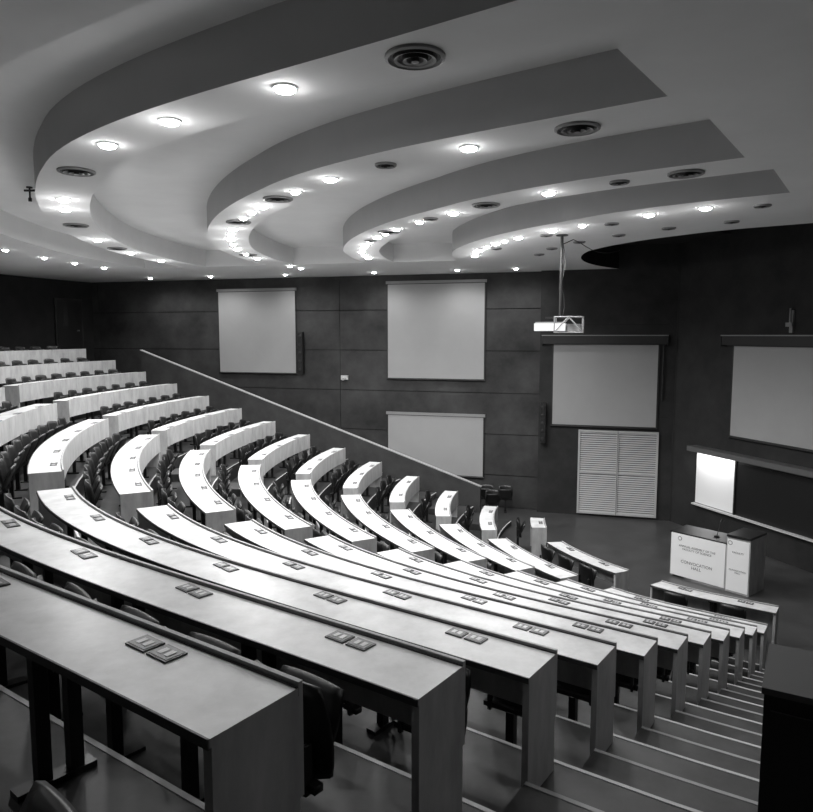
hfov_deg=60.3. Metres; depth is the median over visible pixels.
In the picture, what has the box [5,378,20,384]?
chair
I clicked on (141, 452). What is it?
desk
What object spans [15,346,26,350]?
chair
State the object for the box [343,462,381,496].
desk
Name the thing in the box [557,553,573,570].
chair
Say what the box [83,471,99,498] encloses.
chair
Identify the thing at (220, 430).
chair
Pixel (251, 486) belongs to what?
desk
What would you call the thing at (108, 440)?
chair
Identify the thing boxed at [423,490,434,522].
chair
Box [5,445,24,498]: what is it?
chair
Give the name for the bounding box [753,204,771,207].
air diffuser
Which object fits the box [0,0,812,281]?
ceiling
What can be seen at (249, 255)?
air diffuser
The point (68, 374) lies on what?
chair
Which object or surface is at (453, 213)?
recessed light
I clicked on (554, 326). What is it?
ceiling projector
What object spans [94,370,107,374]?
chair
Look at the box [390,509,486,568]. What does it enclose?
desk
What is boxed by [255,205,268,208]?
recessed light
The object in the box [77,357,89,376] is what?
chair
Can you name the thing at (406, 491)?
desk
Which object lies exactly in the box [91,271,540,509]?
wall
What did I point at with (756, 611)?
desk
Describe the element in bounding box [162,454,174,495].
chair
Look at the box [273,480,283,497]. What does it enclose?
chair
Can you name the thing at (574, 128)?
air diffuser
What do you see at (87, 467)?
chair
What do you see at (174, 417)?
chair
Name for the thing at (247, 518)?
chair
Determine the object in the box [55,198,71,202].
recessed light
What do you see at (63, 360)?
chair
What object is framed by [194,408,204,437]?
chair
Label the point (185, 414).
chair
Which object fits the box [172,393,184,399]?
chair
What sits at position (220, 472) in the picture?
chair
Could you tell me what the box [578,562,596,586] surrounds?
chair
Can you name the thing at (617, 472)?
door
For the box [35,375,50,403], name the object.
chair
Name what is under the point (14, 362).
chair
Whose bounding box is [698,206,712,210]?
recessed light
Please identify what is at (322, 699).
chair
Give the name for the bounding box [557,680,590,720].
chair
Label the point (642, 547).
floor
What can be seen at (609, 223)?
air diffuser
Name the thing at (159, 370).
parapet
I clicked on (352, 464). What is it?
chair
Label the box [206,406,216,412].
chair
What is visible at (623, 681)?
chair
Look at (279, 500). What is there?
chair
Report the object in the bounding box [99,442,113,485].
chair
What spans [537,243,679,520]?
wall
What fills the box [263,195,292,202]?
air diffuser
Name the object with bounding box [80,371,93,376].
chair
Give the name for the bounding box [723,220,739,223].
air diffuser
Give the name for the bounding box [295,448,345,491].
desk
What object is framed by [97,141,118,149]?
recessed light
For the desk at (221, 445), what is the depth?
18.85 m
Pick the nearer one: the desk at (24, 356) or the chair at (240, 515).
the chair at (240, 515)
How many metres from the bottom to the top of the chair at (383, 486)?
0.880 m
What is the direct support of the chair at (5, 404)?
on the floor at (491, 775)
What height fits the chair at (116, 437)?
0.880 m
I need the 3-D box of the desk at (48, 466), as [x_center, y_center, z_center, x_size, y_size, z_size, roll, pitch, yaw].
[-6.225,0.986,12.943,0.774,0.770,6.637,-2,6,-18]
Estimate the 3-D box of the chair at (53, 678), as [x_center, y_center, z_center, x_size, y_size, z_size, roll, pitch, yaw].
[-2.083,1.456,4.191,0.307,0.880,0.460,-5,8,-42]
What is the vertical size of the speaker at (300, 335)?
1.450 m
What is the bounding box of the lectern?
[670,519,766,596]
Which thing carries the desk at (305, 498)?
on the floor at (491, 775)
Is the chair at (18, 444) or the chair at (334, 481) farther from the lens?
the chair at (334, 481)
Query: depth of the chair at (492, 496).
21.90 m
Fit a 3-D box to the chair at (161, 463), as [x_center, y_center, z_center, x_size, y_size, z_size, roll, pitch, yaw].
[-4.900,1.537,14.137,0.307,0.880,0.460,-1,6,-9]
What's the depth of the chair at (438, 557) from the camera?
12.98 m
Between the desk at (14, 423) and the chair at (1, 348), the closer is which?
the desk at (14, 423)
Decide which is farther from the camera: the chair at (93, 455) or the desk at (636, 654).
the chair at (93, 455)
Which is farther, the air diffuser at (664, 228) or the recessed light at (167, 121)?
the air diffuser at (664, 228)
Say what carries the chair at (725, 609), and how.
on the floor at (642, 547)
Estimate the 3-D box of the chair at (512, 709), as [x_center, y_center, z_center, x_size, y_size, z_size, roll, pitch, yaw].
[0.763,2.106,4.958,0.460,0.880,0.307,4,7,33]
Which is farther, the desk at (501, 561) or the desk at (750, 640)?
the desk at (501, 561)
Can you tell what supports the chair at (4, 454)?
on the floor at (491, 775)
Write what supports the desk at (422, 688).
on the floor at (491, 775)
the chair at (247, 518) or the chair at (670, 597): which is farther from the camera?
the chair at (670, 597)
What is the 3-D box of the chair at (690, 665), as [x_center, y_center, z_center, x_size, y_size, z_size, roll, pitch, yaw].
[3.331,3.185,8.657,0.460,0.880,0.307,4,7,34]
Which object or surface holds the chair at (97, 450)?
on the floor at (491, 775)
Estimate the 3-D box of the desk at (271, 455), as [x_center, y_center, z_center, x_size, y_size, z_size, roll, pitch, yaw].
[-3.474,1.445,19.167,0.562,0.770,4.359,1,6,7]
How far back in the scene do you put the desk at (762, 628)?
11.98 m
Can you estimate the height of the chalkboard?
1.720 m
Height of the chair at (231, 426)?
0.880 m
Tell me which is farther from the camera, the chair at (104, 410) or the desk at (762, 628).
the chair at (104, 410)
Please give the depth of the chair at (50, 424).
14.66 m
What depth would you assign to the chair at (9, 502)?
7.87 m
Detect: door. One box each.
[54,298,83,348]
[576,429,658,517]
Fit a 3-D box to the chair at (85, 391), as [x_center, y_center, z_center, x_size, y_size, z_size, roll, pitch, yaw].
[-8.681,-0.059,19.103,0.307,0.880,0.460,1,6,9]
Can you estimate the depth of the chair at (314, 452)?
20.41 m
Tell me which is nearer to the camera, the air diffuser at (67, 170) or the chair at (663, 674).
the chair at (663, 674)
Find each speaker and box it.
[297,332,304,373]
[539,403,545,442]
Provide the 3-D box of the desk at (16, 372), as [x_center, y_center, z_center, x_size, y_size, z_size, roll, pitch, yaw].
[-10.257,-0.802,19.805,0.652,0.770,6.574,1,6,7]
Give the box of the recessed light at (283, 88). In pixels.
[271,82,297,94]
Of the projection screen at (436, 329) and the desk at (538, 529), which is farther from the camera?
the projection screen at (436, 329)
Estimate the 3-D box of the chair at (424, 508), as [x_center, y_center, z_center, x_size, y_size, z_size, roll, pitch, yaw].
[0.456,2.910,18.530,0.307,0.880,0.460,1,6,7]
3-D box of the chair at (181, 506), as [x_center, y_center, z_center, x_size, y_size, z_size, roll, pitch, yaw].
[-3.612,1.864,10.917,0.307,0.880,0.460,-3,6,-26]
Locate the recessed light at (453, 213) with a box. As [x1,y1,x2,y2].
[447,211,459,215]
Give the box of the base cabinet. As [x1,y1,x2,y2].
[758,643,812,811]
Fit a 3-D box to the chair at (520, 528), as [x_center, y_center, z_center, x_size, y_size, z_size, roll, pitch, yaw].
[2.993,3.404,18.537,0.307,0.880,0.460,1,6,9]
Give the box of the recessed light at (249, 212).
[247,211,255,214]
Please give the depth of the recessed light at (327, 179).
8.94 m
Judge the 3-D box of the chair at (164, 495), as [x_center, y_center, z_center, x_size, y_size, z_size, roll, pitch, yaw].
[-3.937,1.800,11.554,0.307,0.880,0.460,-2,6,-21]
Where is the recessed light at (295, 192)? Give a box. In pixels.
[290,190,300,194]
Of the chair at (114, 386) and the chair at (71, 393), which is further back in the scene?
the chair at (114, 386)
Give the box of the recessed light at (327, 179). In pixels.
[322,177,338,182]
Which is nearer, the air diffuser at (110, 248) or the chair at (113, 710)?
the chair at (113, 710)
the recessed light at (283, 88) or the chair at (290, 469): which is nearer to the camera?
the recessed light at (283, 88)
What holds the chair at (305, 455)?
on the floor at (491, 775)
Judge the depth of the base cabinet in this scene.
3.08 m
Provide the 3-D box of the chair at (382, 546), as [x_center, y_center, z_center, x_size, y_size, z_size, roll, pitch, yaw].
[-0.507,2.795,12.499,0.307,0.880,0.460,-3,6,-24]
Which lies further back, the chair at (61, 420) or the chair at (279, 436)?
the chair at (279, 436)
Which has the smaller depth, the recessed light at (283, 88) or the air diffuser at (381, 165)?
the recessed light at (283, 88)
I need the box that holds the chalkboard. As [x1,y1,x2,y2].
[687,445,812,541]
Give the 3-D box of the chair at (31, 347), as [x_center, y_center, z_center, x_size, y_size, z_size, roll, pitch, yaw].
[-11.654,-1.452,22.071,0.307,0.880,0.460,1,6,12]
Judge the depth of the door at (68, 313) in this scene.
25.84 m
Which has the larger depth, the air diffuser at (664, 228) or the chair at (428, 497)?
the chair at (428, 497)
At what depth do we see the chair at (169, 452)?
15.52 m
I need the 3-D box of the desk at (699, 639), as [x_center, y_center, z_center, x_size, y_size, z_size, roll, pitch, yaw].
[1.432,2.805,9.360,4.942,0.770,0.656,5,8,41]
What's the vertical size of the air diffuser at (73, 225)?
0.050 m
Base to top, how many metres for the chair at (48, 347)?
0.880 m
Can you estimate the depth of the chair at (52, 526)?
6.92 m
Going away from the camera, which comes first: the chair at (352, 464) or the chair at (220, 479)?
the chair at (220, 479)
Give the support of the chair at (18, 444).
on the floor at (491, 775)
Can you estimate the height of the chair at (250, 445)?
0.880 m
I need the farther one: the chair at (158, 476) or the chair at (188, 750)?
the chair at (158, 476)
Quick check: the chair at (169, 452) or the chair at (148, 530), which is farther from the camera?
the chair at (169, 452)
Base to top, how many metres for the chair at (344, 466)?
0.880 m
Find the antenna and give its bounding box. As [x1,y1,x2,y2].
[785,308,794,332]
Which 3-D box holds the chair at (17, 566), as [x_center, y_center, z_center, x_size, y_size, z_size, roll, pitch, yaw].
[-2.635,1.415,4.594,0.307,0.880,0.460,-6,8,-44]
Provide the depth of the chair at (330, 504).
15.02 m
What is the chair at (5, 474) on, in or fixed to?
on the floor at (491, 775)
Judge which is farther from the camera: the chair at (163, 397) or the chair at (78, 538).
the chair at (163, 397)
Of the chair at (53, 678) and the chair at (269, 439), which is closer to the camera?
the chair at (53, 678)
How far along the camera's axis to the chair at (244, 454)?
17.95 m
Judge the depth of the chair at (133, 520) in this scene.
8.51 m
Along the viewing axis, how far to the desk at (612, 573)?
15.31 m
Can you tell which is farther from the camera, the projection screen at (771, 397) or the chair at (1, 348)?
the chair at (1, 348)
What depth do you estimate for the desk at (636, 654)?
6.83 m
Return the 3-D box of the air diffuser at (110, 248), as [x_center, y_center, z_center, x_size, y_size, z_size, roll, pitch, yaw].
[-6.706,-3.633,16.226,0.440,0.050,0.440,0,6,0]
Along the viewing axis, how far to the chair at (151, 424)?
17.79 m
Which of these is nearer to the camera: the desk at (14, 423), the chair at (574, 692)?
the chair at (574, 692)
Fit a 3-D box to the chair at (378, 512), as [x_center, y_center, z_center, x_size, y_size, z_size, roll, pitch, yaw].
[-0.571,2.821,15.827,0.307,0.880,0.460,-1,6,-10]
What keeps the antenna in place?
attached to the wall at (746, 281)
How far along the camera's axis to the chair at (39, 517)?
7.33 m
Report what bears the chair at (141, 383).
on the floor at (491, 775)
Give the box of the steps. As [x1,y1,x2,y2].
[0,388,764,811]
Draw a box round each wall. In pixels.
[0,274,94,360]
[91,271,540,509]
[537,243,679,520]
[669,223,812,572]
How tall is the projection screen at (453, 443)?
2.144 m
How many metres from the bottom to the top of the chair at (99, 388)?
0.880 m
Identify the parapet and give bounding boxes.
[140,350,481,512]
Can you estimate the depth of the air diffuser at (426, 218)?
11.99 m
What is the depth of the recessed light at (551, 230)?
13.37 m
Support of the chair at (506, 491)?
on the floor at (642, 547)
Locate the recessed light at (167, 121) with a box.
[158,117,181,126]
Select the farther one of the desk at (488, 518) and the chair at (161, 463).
the desk at (488, 518)
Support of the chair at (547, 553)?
on the floor at (642, 547)
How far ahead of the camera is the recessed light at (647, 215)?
11.61 m
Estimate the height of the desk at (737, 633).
0.770 m
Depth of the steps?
4.72 m
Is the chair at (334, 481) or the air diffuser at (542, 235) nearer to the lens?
the air diffuser at (542, 235)
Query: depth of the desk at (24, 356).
21.28 m
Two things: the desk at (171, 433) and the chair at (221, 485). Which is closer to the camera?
the chair at (221, 485)
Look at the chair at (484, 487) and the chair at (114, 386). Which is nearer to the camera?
the chair at (114, 386)
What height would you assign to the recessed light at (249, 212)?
0.050 m
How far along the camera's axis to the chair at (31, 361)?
20.31 m
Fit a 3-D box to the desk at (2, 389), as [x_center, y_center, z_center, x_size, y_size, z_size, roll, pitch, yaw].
[-8.532,0.295,12.577,0.773,0.770,7.044,-2,6,-16]
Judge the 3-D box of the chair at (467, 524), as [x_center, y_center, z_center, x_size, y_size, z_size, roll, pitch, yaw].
[1.607,3.274,18.535,0.307,0.880,0.460,0,6,4]
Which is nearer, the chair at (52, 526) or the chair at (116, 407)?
the chair at (52, 526)
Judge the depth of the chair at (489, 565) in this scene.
13.61 m
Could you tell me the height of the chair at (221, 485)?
0.880 m
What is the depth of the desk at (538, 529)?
18.01 m
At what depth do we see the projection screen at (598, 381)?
21.61 m
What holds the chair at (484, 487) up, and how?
on the floor at (642, 547)
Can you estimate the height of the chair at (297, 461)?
0.880 m
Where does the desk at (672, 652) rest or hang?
on the floor at (491, 775)
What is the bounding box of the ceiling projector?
[534,234,619,332]
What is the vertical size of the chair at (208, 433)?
0.880 m
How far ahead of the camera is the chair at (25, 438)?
12.73 m
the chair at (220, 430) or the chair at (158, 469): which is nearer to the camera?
the chair at (158, 469)
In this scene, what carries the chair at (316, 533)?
on the floor at (491, 775)
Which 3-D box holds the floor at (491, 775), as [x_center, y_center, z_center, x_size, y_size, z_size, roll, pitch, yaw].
[-0.060,2.419,8.666,20.588,4.836,42.172,-5,8,-40]
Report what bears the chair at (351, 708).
on the floor at (491, 775)
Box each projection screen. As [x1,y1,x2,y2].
[216,288,296,373]
[386,279,486,380]
[386,411,484,478]
[541,335,668,429]
[720,335,812,452]
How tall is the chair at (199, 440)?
0.880 m
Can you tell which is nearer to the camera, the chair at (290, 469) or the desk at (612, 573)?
the desk at (612, 573)
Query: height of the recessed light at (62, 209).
0.050 m
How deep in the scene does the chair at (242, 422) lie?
21.00 m
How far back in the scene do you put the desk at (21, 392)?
18.65 m
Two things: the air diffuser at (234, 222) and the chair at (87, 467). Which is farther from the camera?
the air diffuser at (234, 222)
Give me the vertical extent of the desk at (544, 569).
0.770 m
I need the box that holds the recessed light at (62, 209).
[58,207,72,211]
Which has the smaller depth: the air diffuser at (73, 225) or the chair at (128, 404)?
the air diffuser at (73, 225)
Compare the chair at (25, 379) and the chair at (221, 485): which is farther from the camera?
the chair at (25, 379)
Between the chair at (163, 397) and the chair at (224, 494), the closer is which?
the chair at (224, 494)
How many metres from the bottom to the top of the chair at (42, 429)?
0.880 m
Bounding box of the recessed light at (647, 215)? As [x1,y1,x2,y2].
[642,213,655,217]
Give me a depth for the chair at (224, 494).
12.93 m
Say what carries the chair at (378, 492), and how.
on the floor at (491, 775)
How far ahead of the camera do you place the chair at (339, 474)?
18.89 m
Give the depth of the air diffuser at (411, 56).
5.00 m
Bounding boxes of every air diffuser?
[56,166,95,176]
[63,223,88,227]
[107,247,126,249]
[226,220,250,224]
[239,254,256,256]
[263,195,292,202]
[375,161,396,168]
[378,230,399,233]
[385,43,445,70]
[423,217,437,220]
[472,202,499,208]
[540,234,552,236]
[554,121,600,136]
[604,222,618,225]
[609,179,629,185]
[612,234,625,236]
[662,227,675,229]
[667,169,704,178]
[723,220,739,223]
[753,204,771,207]
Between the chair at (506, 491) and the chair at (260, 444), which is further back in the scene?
the chair at (506, 491)
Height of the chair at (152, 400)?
0.880 m
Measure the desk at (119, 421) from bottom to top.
0.770 m
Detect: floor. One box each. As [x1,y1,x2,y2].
[0,375,763,811]
[481,506,812,665]
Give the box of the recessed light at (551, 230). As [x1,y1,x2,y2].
[546,229,557,232]
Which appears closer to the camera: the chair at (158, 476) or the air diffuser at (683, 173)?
the air diffuser at (683, 173)
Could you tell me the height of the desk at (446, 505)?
0.770 m
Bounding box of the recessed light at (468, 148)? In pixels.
[459,144,478,152]
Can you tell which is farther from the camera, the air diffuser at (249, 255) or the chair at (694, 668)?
the air diffuser at (249, 255)
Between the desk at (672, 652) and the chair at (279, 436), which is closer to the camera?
the desk at (672, 652)
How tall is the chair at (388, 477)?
0.880 m
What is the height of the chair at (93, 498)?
0.880 m
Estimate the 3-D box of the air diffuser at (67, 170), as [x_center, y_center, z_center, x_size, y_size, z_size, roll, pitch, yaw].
[-4.039,-2.855,8.568,0.440,0.050,0.440,0,6,0]
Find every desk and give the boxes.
[0,349,85,365]
[0,360,115,383]
[0,387,4,408]
[0,403,57,451]
[0,506,465,811]
[0,565,303,811]
[2,372,145,407]
[27,418,108,514]
[36,486,557,786]
[52,383,176,423]
[102,396,208,440]
[110,434,159,522]
[136,503,616,754]
[151,408,241,459]
[179,449,235,532]
[199,421,275,475]
[224,519,657,732]
[238,464,312,543]
[248,434,309,484]
[291,479,376,553]
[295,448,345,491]
[304,534,687,716]
[341,494,434,561]
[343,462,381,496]
[376,547,711,704]
[389,476,419,523]
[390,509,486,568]
[435,491,457,529]
[439,523,534,575]
[443,559,729,693]
[479,506,497,543]
[488,538,577,581]
[504,570,744,684]
[530,518,546,556]
[547,541,628,590]
[556,579,756,677]
[605,587,767,671]
[650,580,778,643]
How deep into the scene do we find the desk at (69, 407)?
18.69 m
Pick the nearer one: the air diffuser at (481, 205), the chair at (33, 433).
the air diffuser at (481, 205)
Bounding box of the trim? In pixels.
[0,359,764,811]
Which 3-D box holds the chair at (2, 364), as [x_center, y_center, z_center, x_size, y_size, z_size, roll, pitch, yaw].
[-10.991,-0.774,18.982,0.307,0.880,0.460,1,6,6]
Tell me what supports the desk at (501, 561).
on the floor at (491, 775)
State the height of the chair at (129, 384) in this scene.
0.880 m
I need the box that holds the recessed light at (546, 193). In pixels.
[541,191,555,195]
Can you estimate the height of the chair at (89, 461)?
0.880 m
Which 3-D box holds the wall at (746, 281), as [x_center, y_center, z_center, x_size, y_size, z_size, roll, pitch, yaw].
[12.540,0.184,9.075,0.404,9.200,26.300,-2,6,-19]
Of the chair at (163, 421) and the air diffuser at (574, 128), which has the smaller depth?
the air diffuser at (574, 128)
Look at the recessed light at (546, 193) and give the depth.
9.81 m
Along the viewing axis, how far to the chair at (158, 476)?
12.66 m
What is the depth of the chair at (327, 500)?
15.67 m
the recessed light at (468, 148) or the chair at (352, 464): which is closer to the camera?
the recessed light at (468, 148)
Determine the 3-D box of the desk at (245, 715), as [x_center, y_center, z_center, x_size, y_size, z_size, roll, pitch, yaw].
[-3.620,1.085,4.801,8.109,0.770,0.873,5,8,42]
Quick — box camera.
[341,375,347,379]
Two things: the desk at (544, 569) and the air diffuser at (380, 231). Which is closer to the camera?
the air diffuser at (380, 231)
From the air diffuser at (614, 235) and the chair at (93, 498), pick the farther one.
the air diffuser at (614, 235)
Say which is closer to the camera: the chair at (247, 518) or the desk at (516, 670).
the desk at (516, 670)
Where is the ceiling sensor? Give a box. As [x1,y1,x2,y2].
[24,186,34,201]
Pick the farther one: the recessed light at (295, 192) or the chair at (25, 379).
the chair at (25, 379)
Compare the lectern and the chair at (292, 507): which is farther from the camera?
the lectern
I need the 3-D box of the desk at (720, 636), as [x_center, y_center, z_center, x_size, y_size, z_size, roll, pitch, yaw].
[2.283,3.093,10.110,4.387,0.770,0.616,5,8,41]
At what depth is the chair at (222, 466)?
15.67 m
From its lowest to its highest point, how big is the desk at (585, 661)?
0.770 m
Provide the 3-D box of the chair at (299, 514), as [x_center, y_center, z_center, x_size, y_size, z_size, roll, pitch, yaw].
[-2.098,2.369,13.110,0.307,0.880,0.460,-2,6,-23]
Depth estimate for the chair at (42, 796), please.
1.80 m
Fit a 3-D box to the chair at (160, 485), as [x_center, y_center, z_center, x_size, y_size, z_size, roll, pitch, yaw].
[-4.215,1.737,12.168,0.307,0.880,0.460,-2,6,-19]
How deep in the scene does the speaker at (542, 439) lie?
22.09 m
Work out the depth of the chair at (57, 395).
17.69 m
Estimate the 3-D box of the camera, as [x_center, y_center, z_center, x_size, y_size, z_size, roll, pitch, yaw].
[-2.169,-0.971,24.235,0.250,0.166,0.210,2,6,16]
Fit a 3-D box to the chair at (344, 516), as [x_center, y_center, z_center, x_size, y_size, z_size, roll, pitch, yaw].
[-1.365,2.600,14.424,0.307,0.880,0.460,-2,6,-17]
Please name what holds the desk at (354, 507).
on the floor at (491, 775)
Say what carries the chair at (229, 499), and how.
on the floor at (491, 775)
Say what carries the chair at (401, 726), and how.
on the floor at (491, 775)
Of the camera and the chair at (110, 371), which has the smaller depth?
the chair at (110, 371)
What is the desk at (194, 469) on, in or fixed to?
on the floor at (491, 775)
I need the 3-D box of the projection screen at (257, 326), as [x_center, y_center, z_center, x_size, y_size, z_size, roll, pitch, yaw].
[-5.357,-2.668,25.049,3.120,3.034,0.085,2,6,16]
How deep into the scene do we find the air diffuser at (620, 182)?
9.12 m
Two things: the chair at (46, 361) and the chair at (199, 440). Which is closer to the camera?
the chair at (199, 440)
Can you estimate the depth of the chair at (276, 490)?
14.89 m
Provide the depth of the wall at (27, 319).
24.56 m
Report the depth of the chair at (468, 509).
19.19 m
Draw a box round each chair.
[0,347,13,350]
[0,361,9,387]
[0,451,19,508]
[0,458,16,507]
[0,561,34,688]
[2,401,17,411]
[4,493,29,567]
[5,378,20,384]
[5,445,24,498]
[12,360,26,365]
[12,440,30,490]
[14,505,43,523]
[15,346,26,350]
[19,780,77,811]
[20,434,37,482]
[21,376,35,405]
[27,359,41,364]
[28,429,45,451]
[30,346,44,349]
[31,518,63,575]
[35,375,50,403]
[36,575,91,720]
[37,425,53,441]
[44,359,57,363]
[47,346,57,349]
[47,421,63,435]
[51,373,65,379]
[54,392,67,399]
[57,417,72,429]
[58,531,90,588]
[60,358,73,362]
[65,372,79,377]
[68,390,81,422]
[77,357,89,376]
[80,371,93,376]
[82,388,96,419]
[83,464,99,490]
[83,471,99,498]
[84,479,102,505]
[85,458,101,507]
[89,452,104,499]
[93,447,108,492]
[93,598,159,757]
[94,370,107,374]
[97,386,110,416]
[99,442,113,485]
[100,406,113,418]
[105,437,118,478]
[108,369,120,373]
[111,384,123,390]
[112,403,125,436]
[112,433,126,454]
[115,512,138,526]
[123,401,137,433]
[125,382,138,388]
[132,524,159,535]
[137,399,149,429]
[139,381,151,386]
[147,420,159,434]
[149,397,160,403]
[156,460,171,503]
[156,467,169,484]
[156,473,169,505]
[157,480,172,505]
[159,417,171,425]
[160,395,172,418]
[161,488,176,505]
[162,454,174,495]
[164,626,241,801]
[166,449,178,488]
[167,497,185,540]
[170,414,182,445]
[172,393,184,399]
[181,411,193,441]
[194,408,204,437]
[194,433,206,449]
[205,429,216,440]
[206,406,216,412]
[216,426,227,435]
[218,470,230,493]
[218,476,229,494]
[219,483,231,497]
[220,464,232,477]
[222,490,236,505]
[227,497,241,508]
[228,422,238,452]
[235,505,251,522]
[239,419,250,448]
[239,447,251,467]
[245,514,262,524]
[248,443,258,456]
[255,660,343,797]
[257,439,267,451]
[265,436,276,446]
[272,486,284,527]
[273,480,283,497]
[275,432,286,461]
[277,493,288,534]
[282,501,294,534]
[285,461,295,494]
[289,509,303,518]
[293,455,303,479]
[302,451,311,464]
[311,446,320,458]
[313,526,327,537]
[325,495,335,534]
[329,503,340,533]
[330,474,340,507]
[335,510,348,537]
[335,699,361,750]
[336,469,345,501]
[340,464,351,495]
[349,460,358,475]
[376,487,384,513]
[377,511,388,541]
[377,541,389,552]
[379,480,390,512]
[384,475,395,505]
[394,668,470,733]
[420,499,429,521]
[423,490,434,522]
[435,551,442,563]
[461,512,472,545]
[466,505,474,521]
[481,484,493,505]
[483,694,521,744]
[485,489,499,505]
[487,561,491,569]
[499,485,512,512]
[516,517,525,545]
[540,544,554,562]
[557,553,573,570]
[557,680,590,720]
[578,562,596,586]
[614,673,637,703]
[656,667,670,681]
[663,591,687,606]
[671,661,694,680]
[691,656,711,674]
[719,603,745,618]
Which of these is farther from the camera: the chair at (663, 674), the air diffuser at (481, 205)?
the air diffuser at (481, 205)
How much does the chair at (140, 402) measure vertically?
0.880 m
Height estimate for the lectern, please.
1.481 m
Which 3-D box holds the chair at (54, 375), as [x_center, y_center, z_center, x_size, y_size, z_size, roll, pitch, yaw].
[-9.774,-0.475,19.615,0.307,0.880,0.460,1,6,11]

